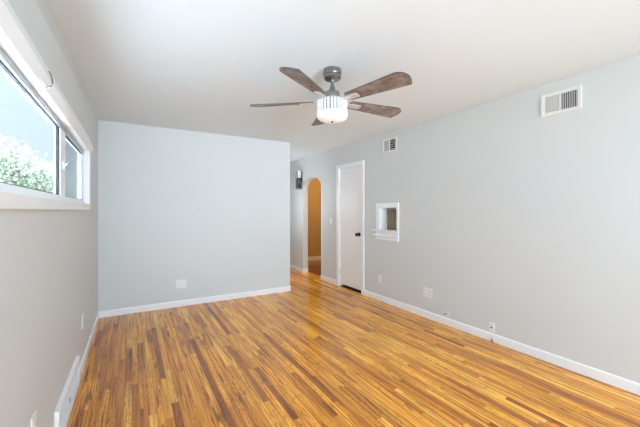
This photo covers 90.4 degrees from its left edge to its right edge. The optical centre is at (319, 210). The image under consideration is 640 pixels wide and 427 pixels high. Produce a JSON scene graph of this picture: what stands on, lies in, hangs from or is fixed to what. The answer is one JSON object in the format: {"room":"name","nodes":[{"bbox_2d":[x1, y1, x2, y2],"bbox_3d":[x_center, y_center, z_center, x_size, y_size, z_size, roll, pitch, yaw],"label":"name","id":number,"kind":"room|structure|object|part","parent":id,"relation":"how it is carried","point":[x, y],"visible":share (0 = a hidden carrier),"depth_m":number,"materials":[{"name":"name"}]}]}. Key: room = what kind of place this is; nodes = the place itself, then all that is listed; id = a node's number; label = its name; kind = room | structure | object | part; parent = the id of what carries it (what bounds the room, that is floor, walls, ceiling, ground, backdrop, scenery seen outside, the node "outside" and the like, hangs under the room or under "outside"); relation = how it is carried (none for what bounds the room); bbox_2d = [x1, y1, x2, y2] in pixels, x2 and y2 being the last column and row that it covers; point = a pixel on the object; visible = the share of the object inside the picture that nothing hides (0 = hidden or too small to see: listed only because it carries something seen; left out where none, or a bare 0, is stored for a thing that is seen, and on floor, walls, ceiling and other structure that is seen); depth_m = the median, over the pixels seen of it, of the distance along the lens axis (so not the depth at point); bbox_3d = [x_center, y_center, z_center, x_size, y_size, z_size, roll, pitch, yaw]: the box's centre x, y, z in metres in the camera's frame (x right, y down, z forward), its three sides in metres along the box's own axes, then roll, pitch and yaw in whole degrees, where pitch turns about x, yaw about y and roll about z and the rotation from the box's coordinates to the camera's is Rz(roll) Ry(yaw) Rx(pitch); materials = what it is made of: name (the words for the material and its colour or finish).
{"room":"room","nodes":[
{"label":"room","id":0,"kind":"room"},
{"bbox_2d":[0,0,97,426],"bbox_3d":[-0.832,0.103,0.533,0.172,2.440,8.005,0,0,-31],"label":"wall","id":1,"kind":"structure","parent":0,"point":[49,258],"depth_m":1.54,"materials":[{"name":"grey paint"}]},
{"bbox_2d":[31,410,36,426],"bbox_3d":[-1.207,0.918,1.343,0.009,0.115,0.072,0,0,-31],"label":"wall outlet","id":2,"kind":"object","parent":1,"relation":"attached to","point":[34,417],"visible":1,"depth_m":1.34,"materials":[{"name":"white plastic"}]},
{"bbox_2d":[0,0,93,209],"bbox_3d":[-1.276,-0.351,1.421,0.114,0.692,3.739,0,0,-31],"label":"window","id":3,"kind":"structure","parent":1,"relation":"in","point":[21,62],"depth_m":1.54,"materials":[{"name":"white paint"}]},
{"bbox_3d":[-1.249,-0.306,1.332,0.012,0.425,1.505,0,0,-31],"label":"sash","id":4,"kind":"part","parent":3,"relation":"part of","materials":[{"name":"grey"}]},
{"bbox_3d":[-1.293,-0.304,1.402,0.040,0.490,3.530,0,0,-31],"label":"frame","id":5,"kind":"part","parent":3,"relation":"part of","materials":[{"name":"white paint"}]},
{"bbox_3d":[-1.254,-0.306,1.434,0.020,0.602,3.715,0,0,-31],"label":"casing","id":6,"kind":"part","parent":3,"relation":"part of","materials":[{"name":"white paint"}]},
{"bbox_2d":[39,71,52,88],"bbox_3d":[-1.193,-0.587,1.387,0.029,0.090,0.142,0,0,-31],"label":"curtain hook","id":7,"kind":"object","parent":3,"relation":"attached to","point":[46,86],"visible":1,"depth_m":1.44,"materials":[{"name":"silver metal"}]},
{"bbox_3d":[-1.222,-0.594,1.440,0.027,0.076,0.013,0,0,-21],"label":"hook arm","id":8,"kind":"part","parent":7,"relation":"part of","materials":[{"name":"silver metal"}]},
{"bbox_3d":[-1.947,-0.306,2.513,0.012,0.425,0.908,0,0,-31],"label":"sash","id":9,"kind":"part","parent":3,"relation":"part of","materials":[{"name":"grey plastic"}]},
{"bbox_3d":[-2.163,-0.306,2.886,0.016,0.425,0.030,0,0,-31],"label":"sash rail","id":10,"kind":"part","parent":3,"relation":"part of","materials":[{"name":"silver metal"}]},
{"bbox_2d":[54,355,79,426],"bbox_3d":[-1.620,1.205,2.054,0.022,0.236,0.785,0,0,-31],"label":"air vent","id":11,"kind":"object","parent":1,"relation":"in","point":[63,410],"visible":1,"depth_m":2.00,"materials":[{"name":"white metal"}]},
{"bbox_2d":[79,311,98,382],"bbox_3d":[-0.753,1.283,0.580,0.013,0.080,7.765,0,0,-31],"label":"baseboard","id":12,"kind":"structure","parent":1,"relation":"attached to","point":[81,368],"depth_m":2.94,"materials":[{"name":"white paint"}]},
{"bbox_2d":[98,120,289,310],"bbox_3d":[-1.645,0.103,4.633,2.603,2.440,0.120,0,0,-31],"label":"wall","id":13,"kind":"structure","parent":0,"point":[210,211],"depth_m":4.43,"materials":[{"name":"grey paint"}]},
{"bbox_2d":[176,279,185,288],"bbox_3d":[-1.919,1.015,4.396,0.135,0.115,0.009,0,0,-31],"label":"wall outlet","id":14,"kind":"object","parent":13,"relation":"attached to","point":[179,283],"visible":1,"depth_m":4.40,"materials":[{"name":"white plastic"}]},
{"bbox_2d":[99,286,289,317],"bbox_3d":[-1.611,1.283,4.575,2.603,0.080,0.013,0,0,-31],"label":"baseboard","id":15,"kind":"structure","parent":13,"relation":"attached to","point":[114,312],"depth_m":4.43,"materials":[{"name":"white paint"}]},
{"bbox_2d":[308,178,320,256],"bbox_3d":[-0.120,0.103,8.514,1.940,2.440,0.120,0,0,-31],"label":"wall","id":16,"kind":"structure","parent":0,"point":[314,187],"depth_m":8.43,"materials":[{"name":"orange paint"}]},
{"bbox_2d":[308,256,320,260],"bbox_3d":[-0.086,1.268,8.457,1.940,0.110,0.013,0,0,-31],"label":"baseboard","id":17,"kind":"structure","parent":16,"relation":"attached to","point":[313,258],"depth_m":8.41,"materials":[{"name":"white paint"}]},
{"bbox_2d":[46,0,639,161],"bbox_3d":[0.875,-1.167,3.177,5.860,0.100,10.860,0,0,-31],"label":"ceiling","id":18,"kind":"structure","parent":0,"point":[189,65],"depth_m":2.25,"materials":[{"name":"white paint"}]},
{"bbox_2d":[250,66,411,125],"bbox_3d":[0.142,-0.905,2.543,1.267,0.424,1.302,0,0,-31],"label":"ceiling fan","id":19,"kind":"object","parent":18,"relation":"hanging from","point":[332,107],"visible":1,"depth_m":2.43,"materials":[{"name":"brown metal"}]},
{"bbox_3d":[-0.313,-0.865,2.593,0.529,0.008,0.162,0,13,9],"label":"fan blade","id":20,"kind":"part","parent":19,"relation":"part of","materials":[{"name":"brown wood"}]},
{"bbox_3d":[-0.090,-0.865,2.159,0.162,0.008,0.529,14,6,26],"label":"fan blade","id":21,"kind":"part","parent":19,"relation":"part of","materials":[{"name":"brown wood"}]},
{"bbox_3d":[0.031,-0.865,2.940,0.162,0.008,0.529,-13,2,-9],"label":"fan blade","id":22,"kind":"part","parent":19,"relation":"part of","materials":[{"name":"brown wood"}]},
{"bbox_3d":[0.097,-0.817,2.530,0.240,0.095,0.238,0,0,-31],"label":"lamp shade","id":23,"kind":"part","parent":19,"relation":"part of","materials":[{"name":"white"}]},
{"bbox_3d":[0.097,-0.741,2.530,0.244,0.064,0.244,0,0,-31],"label":"lamp shade","id":24,"kind":"part","parent":19,"relation":"part of","materials":[{"name":"white glass"}]},
{"bbox_3d":[0.467,-0.865,2.719,0.529,0.008,0.162,0,-13,-27],"label":"fan blade","id":25,"kind":"part","parent":19,"relation":"part of","materials":[{"name":"brown wood"}]},
{"bbox_3d":[0.392,-0.865,2.237,0.529,0.008,0.162,0,-13,45],"label":"fan blade","id":26,"kind":"part","parent":19,"relation":"part of","materials":[{"name":"brown wood"}]},
{"bbox_2d":[67,260,639,426],"bbox_3d":[0.900,1.373,3.193,5.800,0.100,10.860,0,0,-31],"label":"floor","id":27,"kind":"structure","parent":0,"point":[318,352],"depth_m":2.58,"materials":[{"name":"brown wood"}]},
{"bbox_2d":[290,55,639,382],"bbox_3d":[1.584,0.103,3.608,0.120,2.440,10.840,0,0,-31],"label":"wall","id":28,"kind":"structure","parent":0,"point":[522,222],"depth_m":3.02,"materials":[{"name":"grey paint"}]},
{"bbox_2d":[295,171,302,189],"bbox_3d":[-0.457,-0.647,6.799,0.146,0.390,0.136,0,0,-31],"label":"wall sconce","id":29,"kind":"object","parent":28,"relation":"attached to","point":[298,174],"visible":1,"depth_m":6.75,"materials":[{"name":"silver metal"}]},
{"bbox_3d":[-0.461,-0.575,6.796,0.108,0.231,0.108,0,0,-31],"label":"lamp shade","id":30,"kind":"part","parent":29,"relation":"part of","materials":[{"name":"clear glass"}]},
{"bbox_2d":[336,160,363,294],"bbox_3d":[0.525,0.266,5.339,0.182,2.115,0.772,0,0,-31],"label":"door","id":31,"kind":"structure","parent":28,"relation":"in","point":[350,176],"depth_m":5.33,"materials":[{"name":"white paint"}]},
{"bbox_2d":[378,275,381,282],"bbox_3d":[0.879,1.008,4.675,0.009,0.115,0.072,0,0,-31],"label":"wall outlet","id":32,"kind":"object","parent":28,"relation":"attached to","point":[379,276],"visible":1,"depth_m":4.67,"materials":[{"name":"white plastic"}]},
{"bbox_2d":[371,203,399,241],"bbox_3d":[1.004,0.158,4.575,0.245,0.530,0.525,0,0,-31],"label":"wall niche","id":33,"kind":"object","parent":28,"relation":"attached to","point":[387,214],"visible":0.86,"depth_m":4.64,"materials":[{"name":"white paint"}]},
{"bbox_2d":[371,229,398,232],"bbox_3d":[0.983,0.291,4.566,0.200,0.020,0.520,0,0,-31],"label":"shelf","id":34,"kind":"object","parent":33,"relation":"attached to","point":[377,230],"depth_m":4.54,"materials":[{"name":"white paint"}]},
{"bbox_2d":[373,234,399,241],"bbox_3d":[0.935,0.389,4.529,0.034,0.068,0.515,0,0,-31],"label":"shelf","id":35,"kind":"object","parent":33,"relation":"attached to","point":[390,237],"depth_m":4.50,"materials":[{"name":"white paint"}]},
{"bbox_3d":[1.091,0.131,4.593,0.026,0.295,0.327,0,0,-31],"label":"panel","id":36,"kind":"part","parent":33,"relation":"part of","materials":[{"name":"brown wood"}]},
{"bbox_2d":[383,136,396,152],"bbox_3d":[0.983,-0.924,4.497,0.011,0.195,0.283,0,0,-31],"label":"air vent","id":37,"kind":"object","parent":28,"relation":"in","point":[390,144],"visible":1,"depth_m":4.49,"materials":[{"name":"white metal"}]},
{"bbox_2d":[423,287,431,298],"bbox_3d":[1.327,1.013,3.917,0.009,0.118,0.135,0,0,-31],"label":"wall outlet","id":38,"kind":"object","parent":28,"relation":"attached to","point":[427,292],"visible":1,"depth_m":3.92,"materials":[{"name":"white plastic"}]},
{"bbox_2d":[444,311,449,316],"bbox_3d":[1.458,1.198,3.674,0.030,0.056,0.072,0,0,-31],"label":"outlet","id":39,"kind":"object","parent":28,"relation":"attached to","point":[446,313],"visible":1,"depth_m":3.67,"materials":[{"name":"white plastic"}]},
{"bbox_2d":[290,265,639,394],"bbox_3d":[1.527,1.283,3.575,0.013,0.080,10.600,0,0,-31],"label":"baseboard","id":40,"kind":"structure","parent":28,"relation":"attached to","point":[625,384],"depth_m":2.97,"materials":[{"name":"white paint"}]},
{"bbox_2d":[489,322,494,332],"bbox_3d":[1.737,1.183,3.219,0.014,0.098,0.062,0,0,-31],"label":"wall outlet","id":41,"kind":"object","parent":28,"relation":"attached to","point":[491,325],"visible":1,"depth_m":3.21,"materials":[{"name":"white plastic"}]},
{"bbox_2d":[541,85,581,117],"bbox_3d":[2.043,-0.923,2.704,0.011,0.193,0.300,0,0,-31],"label":"air vent","id":42,"kind":"object","parent":28,"relation":"in","point":[569,99],"visible":1,"depth_m":2.69,"materials":[{"name":"white metal"}]},
{"label":"outside","id":43,"kind":"structure","parent":0,"visible":0},
{"bbox_3d":[-40.551,1.623,9.053,59.400,0.100,63.140,0,0,-31],"label":"ground","id":44,"kind":"structure","parent":43,"visible":0},
{"bbox_2d":[0,134,53,192],"bbox_3d":[-10.118,-0.455,10.218,3.992,4.068,3.646,0,0,-31],"label":"tree","id":45,"kind":"object","parent":44,"relation":"on","point":[15,169],"visible":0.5,"depth_m":9.93,"materials":[{"name":"green plant"}]}
]}

